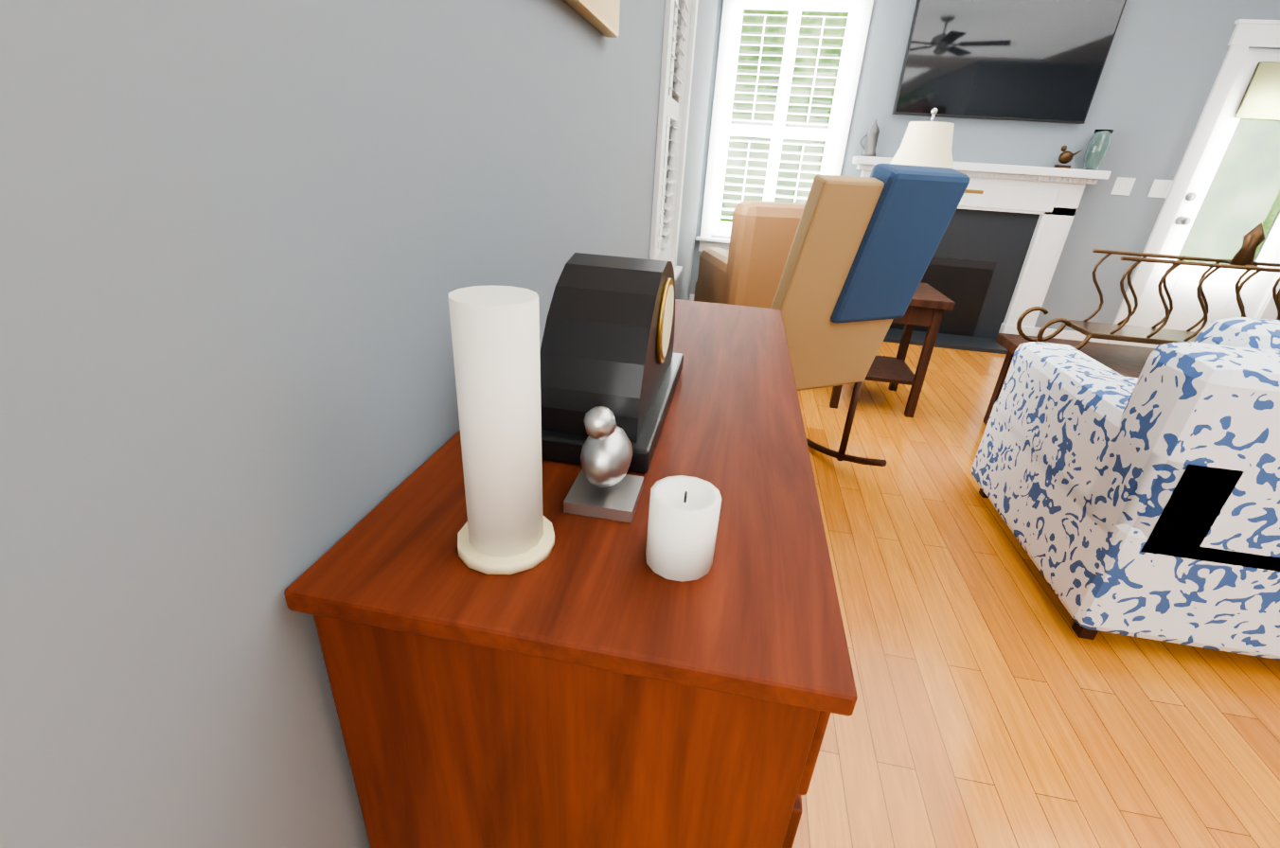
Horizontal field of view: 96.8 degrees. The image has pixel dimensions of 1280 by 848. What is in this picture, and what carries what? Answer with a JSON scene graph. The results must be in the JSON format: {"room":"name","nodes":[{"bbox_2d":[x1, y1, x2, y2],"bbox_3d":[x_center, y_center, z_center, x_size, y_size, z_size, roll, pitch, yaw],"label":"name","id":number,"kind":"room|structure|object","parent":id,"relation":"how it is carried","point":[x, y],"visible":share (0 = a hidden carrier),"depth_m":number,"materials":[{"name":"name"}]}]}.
{"room":"living room","nodes":[
{"label":"living room","id":0,"kind":"room"},
{"bbox_2d":[0,0,717,847],"bbox_3d":[-0.605,0.179,-0.851,0.150,2.740,12.100,7,26,8],"label":"wall","id":1,"kind":"structure","parent":0,"point":[246,246],"depth_m":0.46,"materials":[{"name":"grey paint"}]},
{"bbox_2d":[563,0,620,37],"bbox_3d":[-0.125,-1.064,0.786,0.036,0.740,0.920,7,26,8],"label":"framed picture","id":2,"kind":"object","parent":1,"relation":"attached to","point":[602,16],"visible":1,"depth_m":1.21,"materials":[{"name":"beige wood"}]},
{"bbox_2d":[649,0,698,280],"bbox_3d":[0.122,-1.503,2.593,0.185,1.910,1.000,7,26,8],"label":"living room window","id":3,"kind":"structure","parent":1,"relation":"in","point":[679,24],"depth_m":2.78,"materials":[{"name":"white wood"}]},
{"bbox_2d":[690,0,1279,331],"bbox_3d":[3.074,-1.942,4.131,5.200,2.740,0.150,7,26,8],"label":"wall","id":4,"kind":"structure","parent":0,"point":[1164,60],"depth_m":4.02,"materials":[{"name":"grey paint"}]},
{"bbox_2d":[695,0,873,252],"bbox_3d":[1.059,-2.277,4.331,1.080,1.930,0.185,7,26,8],"label":"living room window","id":5,"kind":"structure","parent":4,"relation":"in","point":[780,125],"depth_m":4.28,"materials":[{"name":"white wood"}]},
{"bbox_2d":[689,294,1106,343],"bbox_3d":[2.061,-0.854,4.738,3.320,0.140,0.016,7,26,8],"label":"baseboard","id":6,"kind":"structure","parent":4,"relation":"attached to","point":[1071,335],"depth_m":4.52,"materials":[{"name":"white"}]},
{"bbox_2d":[891,0,1126,124],"bbox_3d":[2.470,-2.512,3.865,1.260,0.775,0.066,7,26,8],"label":"wall-mounted tv","id":7,"kind":"object","parent":4,"relation":"attached to","point":[1039,61],"visible":1,"depth_m":3.85,"materials":[{"name":"black plastic"}]},
{"bbox_2d":[1110,177,1136,195],"bbox_3d":[3.463,-1.702,4.074,0.120,0.116,0.012,7,26,8],"label":"light switch","id":8,"kind":"object","parent":4,"relation":"attached to","point":[1123,186],"visible":1,"depth_m":4.07,"materials":[{"name":"white plastic"}]},
{"bbox_2d":[1147,179,1173,197],"bbox_3d":[3.699,-1.672,4.041,0.120,0.116,0.012,7,26,8],"label":"light switch","id":9,"kind":"object","parent":4,"relation":"attached to","point":[1160,188],"visible":1,"depth_m":4.04,"materials":[{"name":"white plastic"}]},
{"bbox_2d":[1105,18,1279,348],"bbox_3d":[4.273,-1.530,4.059,1.100,2.195,0.195,7,26,8],"label":"exterior door","id":10,"kind":"structure","parent":4,"relation":"in","point":[1222,199],"depth_m":4.04,"materials":[{"name":"white"}]},
{"bbox_2d":[792,341,1279,847],"bbox_3d":[1.942,1.799,-0.606,5.500,0.100,12.100,7,26,8],"label":"floor","id":11,"kind":"structure","parent":0,"point":[999,703],"depth_m":1.49,"materials":[{"name":"brown wood"}]},
{"bbox_2d":[314,621,828,847],"bbox_3d":[-0.012,0.373,1.089,0.500,0.800,0.919,7,26,8],"label":"dresser","id":12,"kind":"object","parent":11,"relation":"on","point":[591,682],"depth_m":0.57,"materials":[{"name":"brown wood"}]},
{"bbox_2d":[284,299,857,719],"bbox_3d":[0.040,-0.078,1.084,0.510,0.024,1.330,7,26,8],"label":"dresser top","id":13,"kind":"structure","parent":12,"relation":"on","point":[764,628],"depth_m":0.56,"materials":[{"name":"brown wood"}]},
{"bbox_2d":[448,285,554,574],"bbox_3d":[-0.132,0.008,0.543,0.097,0.262,0.100,7,26,8],"label":"pillar candle","id":14,"kind":"object","parent":13,"relation":"on","point":[506,528],"visible":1,"depth_m":0.51,"materials":[{"name":"beige wax"}]},
{"bbox_2d":[563,406,643,523],"bbox_3d":[-0.039,0.032,0.650,0.080,0.138,0.100,7,26,8],"label":"figurine","id":15,"kind":"object","parent":13,"relation":"on","point":[605,486],"visible":1,"depth_m":0.64,"materials":[{"name":"silver metal"}]},
{"bbox_2d":[539,252,683,473],"bbox_3d":[-0.035,-0.139,0.892,0.180,0.240,0.420,7,26,8],"label":"mantel clock","id":16,"kind":"object","parent":13,"relation":"on","point":[608,340],"visible":0.94,"depth_m":0.75,"materials":[{"name":"black wood"}]},
{"bbox_2d":[645,475,721,582],"bbox_3d":[0.043,0.103,0.575,0.070,0.082,0.068,7,26,8],"label":"candle","id":17,"kind":"object","parent":13,"relation":"on","point":[684,515],"visible":1,"depth_m":0.55,"materials":[{"name":"white wax"}]},
{"bbox_2d":[693,200,805,308],"bbox_3d":[0.900,-0.982,3.844,0.850,1.000,0.900,-1,26,-10],"label":"leather armchair","id":18,"kind":"object","parent":11,"relation":"on","point":[747,270],"visible":0.46,"depth_m":3.33,"materials":[{"name":"brown leather"}]},
{"bbox_2d":[770,163,970,466],"bbox_3d":[0.561,-0.438,2.379,0.590,1.216,1.022,-8,28,-24],"label":"rocking chair","id":19,"kind":"object","parent":11,"relation":"on","point":[862,253],"visible":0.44,"depth_m":1.89,"materials":[{"name":"beige fabric"}]},
{"bbox_2d":[829,283,955,417],"bbox_3d":[1.326,-0.441,3.180,0.500,0.640,0.500,7,26,8],"label":"end table","id":20,"kind":"object","parent":11,"relation":"on","point":[929,305],"visible":0.35,"depth_m":3.02,"materials":[{"name":"brown wood"}]},
{"bbox_2d":[889,107,963,204],"bbox_3d":[1.368,-1.112,2.864,0.464,0.844,0.464,7,26,8],"label":"table lamp","id":21,"kind":"object","parent":20,"relation":"on","point":[926,143],"visible":0.29,"depth_m":2.67,"materials":[{"name":"fabric"},{"name":"metal"}]},
{"bbox_2d":[852,156,1111,354],"bbox_3d":[2.365,-1.254,4.277,1.680,1.290,0.400,7,26,8],"label":"fireplace mantel","id":22,"kind":"object","parent":11,"relation":"on","point":[991,268],"visible":0.58,"depth_m":4.32,"materials":[{"name":"white painted wood"},{"name":"slate"},{"name":"cast iron"}]},
{"bbox_2d":[859,119,879,157],"bbox_3d":[1.674,-2.082,4.135,0.132,0.245,0.101,7,26,8],"label":"stein","id":23,"kind":"object","parent":22,"relation":"on","point":[871,141],"visible":0.9,"depth_m":4.12,"materials":[{"name":"white ceramic"}]},
{"bbox_2d":[1053,145,1082,168],"bbox_3d":[3.002,-1.869,3.983,0.137,0.145,0.060,7,26,8],"label":"figurine","id":24,"kind":"object","parent":22,"relation":"on","point":[1065,157],"visible":1,"depth_m":3.97,"materials":[{"name":"brown metal"}]},
{"bbox_2d":[1083,129,1114,170],"bbox_3d":[3.164,-1.896,3.938,0.130,0.250,0.127,7,26,8],"label":"vase","id":25,"kind":"object","parent":22,"relation":"on","point":[1099,143],"visible":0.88,"depth_m":3.90,"materials":[{"name":"teal glass"}]},
{"bbox_2d":[982,333,1155,425],"bbox_3d":[2.376,-0.049,2.679,1.200,0.480,0.650,7,26,8],"label":"coffee table","id":26,"kind":"object","parent":11,"relation":"on","point":[1127,361],"visible":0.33,"depth_m":2.79,"materials":[{"name":"brown wood"}]},
{"bbox_2d":[1016,222,1279,350],"bbox_3d":[2.473,-0.528,2.412,1.414,0.624,0.240,7,26,8],"label":"centrepiece","id":27,"kind":"object","parent":26,"relation":"on","point":[1253,240],"visible":0.81,"depth_m":2.44,"materials":[{"name":"brown metal"}]},
{"bbox_2d":[971,317,1279,659],"bbox_3d":[1.924,0.121,1.767,1.200,0.900,0.920,7,26,8],"label":"sofa","id":28,"kind":"object","parent":11,"relation":"on","point":[1146,505],"visible":1,"depth_m":1.50,"materials":[{"name":"fabric"}]}
]}

